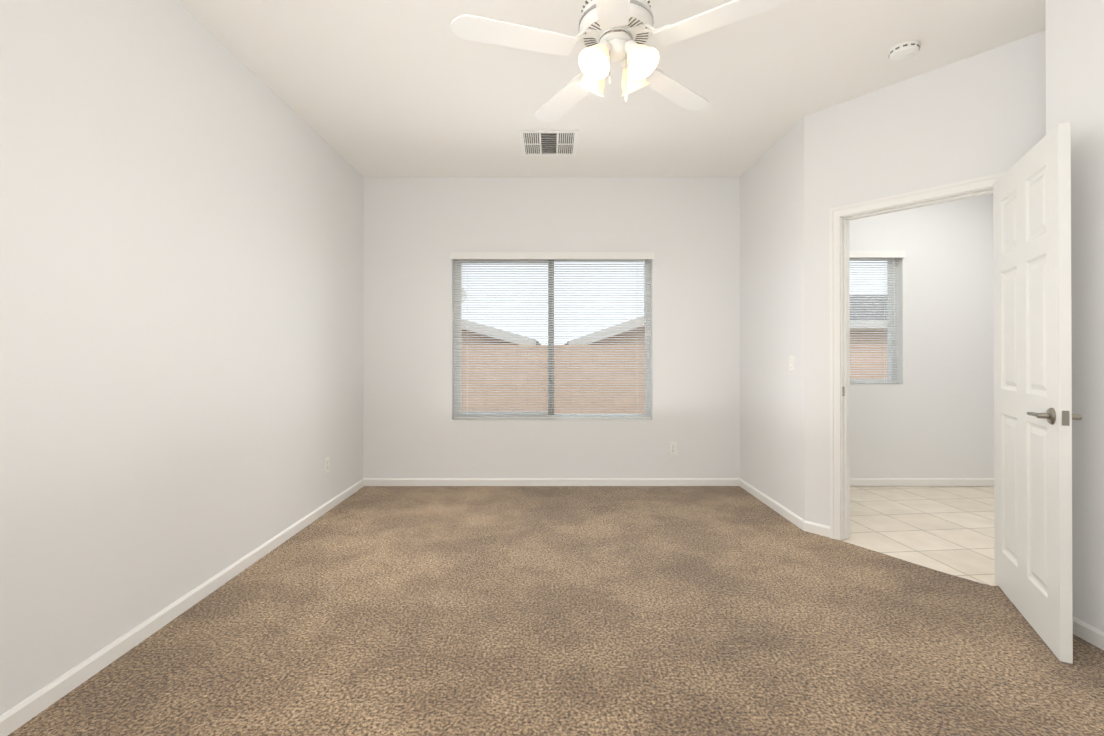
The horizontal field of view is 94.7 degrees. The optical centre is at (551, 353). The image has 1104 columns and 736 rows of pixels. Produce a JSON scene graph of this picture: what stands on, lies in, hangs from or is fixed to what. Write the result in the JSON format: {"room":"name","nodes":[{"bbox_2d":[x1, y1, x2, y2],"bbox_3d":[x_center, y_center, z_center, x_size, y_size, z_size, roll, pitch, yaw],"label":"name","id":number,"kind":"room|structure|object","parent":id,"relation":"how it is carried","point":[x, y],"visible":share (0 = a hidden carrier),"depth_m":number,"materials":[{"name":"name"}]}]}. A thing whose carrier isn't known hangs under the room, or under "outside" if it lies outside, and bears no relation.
{"room":"empty bedroom","nodes":[
{"label":"empty bedroom","id":0,"kind":"room"},
{"bbox_2d":[0,0,363,715],"bbox_3d":[-1.730,-0.215,2.066,0.120,2.960,5.210,0,0,0],"label":"wall","id":1,"kind":"structure","parent":0,"point":[180,300],"depth_m":2.12,"materials":[{"name":"white paint"}]},
{"bbox_2d":[0,478,363,735],"bbox_3d":[-1.663,1.132,2.041,0.013,0.066,4.930,0,0,0],"label":"baseboard","id":2,"kind":"structure","parent":1,"relation":"attached to","point":[42,700],"depth_m":2.05,"materials":[{"name":"white paint"}]},
{"bbox_2d":[325,457,328,473],"bbox_3d":[-1.668,0.831,3.777,0.008,0.114,0.070,0,0,0],"label":"electrical outlet","id":3,"kind":"object","parent":1,"relation":"attached to","point":[327,465],"visible":1,"depth_m":3.77,"materials":[{"name":"white plastic"}]},
{"bbox_2d":[8,486,1103,735],"bbox_3d":[0.460,1.205,2.044,4.359,0.080,5.030,0,0,0],"label":"floor carpet","id":4,"kind":"object","parent":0,"point":[550,610],"visible":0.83,"depth_m":2.08,"materials":[{"name":"brown carpet"}]},
{"bbox_2d":[178,0,1045,176],"bbox_3d":[1.168,-1.635,2.075,5.915,0.120,5.210,0,0,0],"label":"ceiling","id":5,"kind":"structure","parent":0,"point":[392,88],"depth_m":2.86,"materials":[{"name":"white paint"}]},
{"bbox_2d":[519,130,578,155],"bbox_3d":[-0.023,-1.563,3.789,0.420,0.013,0.440,0,0,0],"label":"ceiling vent","id":6,"kind":"object","parent":5,"relation":"in","point":[548,142],"visible":1,"depth_m":3.77,"materials":[{"name":"white plastic"}]},
{"bbox_2d":[451,0,788,121],"bbox_3d":[0.220,-1.285,2.034,1.191,0.580,1.241,0,0,0],"label":"ceiling fan","id":7,"kind":"object","parent":5,"relation":"hanging from","point":[614,30],"visible":1,"depth_m":1.98,"materials":[{"name":"white"}]},
{"bbox_2d":[888,40,919,61],"bbox_3d":[1.815,-1.551,2.621,0.136,0.045,0.136,0,0,0],"label":"smoke detector","id":8,"kind":"object","parent":5,"relation":"attached to","point":[905,50],"visible":1,"depth_m":2.59,"materials":[{"name":"white plastic"}]},
{"bbox_2d":[363,177,993,477],"bbox_3d":[1.165,-0.205,4.595,5.915,2.960,0.160,0,0,0],"label":"wall","id":9,"kind":"structure","parent":0,"point":[932,416],"depth_m":4.51,"materials":[{"name":"white paint"}]},
{"bbox_2d":[452,259,651,419],"bbox_3d":[0.002,-0.145,4.584,1.780,1.480,0.149,0,0,0],"label":"window","id":10,"kind":"structure","parent":9,"relation":"in","point":[551,400],"depth_m":4.59,"materials":[{"name":"white plastic"}]},
{"bbox_2d":[450,252,653,418],"bbox_3d":[0.002,-0.156,4.530,1.804,1.475,0.081,0,0,0],"label":"window blinds","id":11,"kind":"object","parent":10,"relation":"attached to","point":[644,256],"visible":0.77,"depth_m":4.55,"materials":[{"name":"white plastic"}]},
{"bbox_2d":[364,478,743,488],"bbox_3d":[0.013,1.141,4.501,3.312,0.066,0.013,0,0,0],"label":"baseboard","id":12,"kind":"structure","parent":9,"relation":"attached to","point":[367,481],"depth_m":4.50,"materials":[{"name":"white paint"}]},
{"bbox_2d":[669,442,676,454],"bbox_3d":[1.072,0.844,4.507,0.070,0.114,0.008,0,0,0],"label":"electrical outlet","id":13,"kind":"object","parent":9,"relation":"attached to","point":[672,448],"visible":1,"depth_m":4.51,"materials":[{"name":"white plastic"}]},
{"bbox_2d":[752,478,993,489],"bbox_3d":[2.878,1.141,4.505,2.178,0.066,0.013,0,0,0],"label":"baseboard","id":14,"kind":"structure","parent":9,"relation":"attached to","point":[853,481],"depth_m":4.50,"materials":[{"name":"white paint"}]},
{"bbox_2d":[849,251,905,384],"bbox_3d":[2.694,-0.315,4.578,0.868,1.186,0.169,0,0,0],"label":"window blinds","id":15,"kind":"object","parent":9,"relation":"in","point":[890,257],"depth_m":4.56,"materials":[{"name":"white plastic"}]},
{"bbox_2d":[740,117,804,519],"bbox_3d":[1.730,-0.208,3.944,0.120,2.960,1.164,0,0,0],"label":"wall","id":16,"kind":"structure","parent":0,"point":[772,332],"depth_m":3.82,"materials":[{"name":"white paint"}]},
{"bbox_2d":[789,355,793,371],"bbox_3d":[1.663,0.070,3.545,0.016,0.114,0.070,0,0,0],"label":"light switch","id":17,"kind":"object","parent":16,"relation":"attached to","point":[791,363],"visible":1,"depth_m":3.54,"materials":[{"name":"white plastic"}]},
{"bbox_2d":[841,486,997,585],"bbox_3d":[2.862,1.212,3.372,2.383,0.076,2.380,0,0,0],"label":"floor","id":18,"kind":"structure","parent":0,"point":[948,529],"depth_m":3.47,"materials":[{"name":"beige tile"}]},
{"bbox_2d":[804,30,1045,525],"bbox_3d":[2.260,-0.213,2.741,0.120,2.960,1.708,0,0,-39],"label":"wall","id":19,"kind":"structure","parent":0,"point":[983,114],"depth_m":2.96,"materials":[{"name":"white paint"}]},
{"bbox_2d":[830,172,1005,540],"bbox_3d":[2.107,0.126,2.926,0.164,2.084,0.893,0,0,-39],"label":"door frame","id":20,"kind":"structure","parent":19,"relation":"attached to","point":[841,217],"depth_m":3.19,"materials":[{"name":"white paint"}]},
{"bbox_2d":[993,122,1081,663],"bbox_3d":[2.101,0.147,2.252,0.130,2.025,0.774,0,0,27],"label":"door","id":21,"kind":"structure","parent":20,"relation":"attached to","point":[1034,416],"depth_m":2.12,"materials":[{"name":"white paint"}]},
{"bbox_2d":[1045,0,1103,631],"bbox_3d":[2.237,-0.220,0.851,0.120,2.960,2.770,0,0,0],"label":"wall","id":22,"kind":"structure","parent":0,"point":[1075,63],"depth_m":2.07,"materials":[{"name":"white paint"}]},
{"bbox_2d":[1073,617,1103,649],"bbox_3d":[2.170,1.127,0.928,0.013,0.066,2.633,0,0,0],"label":"baseboard","id":23,"kind":"structure","parent":22,"relation":"attached to","point":[1081,629],"depth_m":2.05,"materials":[{"name":"white paint"}]},
{"label":"outside","id":24,"kind":"structure","parent":0,"visible":0},
{"bbox_3d":[0.129,1.617,22.247,60.000,0.150,35.160,0,0,0],"label":"yard","id":25,"kind":"structure","parent":24,"visible":0},
{"bbox_2d":[461,289,540,344],"bbox_3d":[-8.266,-0.493,18.314,15.740,4.040,11.920,0,0,0],"label":"house","id":26,"kind":"structure","parent":25,"relation":"on","point":[489,334],"depth_m":12.36,"materials":[{"name":"paint"}]},
{"bbox_2d":[564,316,644,344],"bbox_3d":[3.084,0.170,18.326,5.380,2.715,11.920,0,0,0],"label":"house","id":27,"kind":"structure","parent":25,"relation":"on","point":[618,334],"depth_m":12.37,"materials":[{"name":"paint"}]},
{"bbox_2d":[461,345,887,413],"bbox_3d":[0.145,0.653,9.530,28.000,1.680,0.300,0,0,0],"label":"fence","id":28,"kind":"object","parent":25,"relation":"on","point":[562,399],"depth_m":9.43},
{"bbox_2d":[850,295,887,343],"bbox_3d":[11.835,-0.236,17.339,11.500,3.520,8.920,0,0,0],"label":"house","id":29,"kind":"structure","parent":25,"relation":"on","point":[867,330],"depth_m":13.35,"materials":[{"name":"paint"}]}
]}

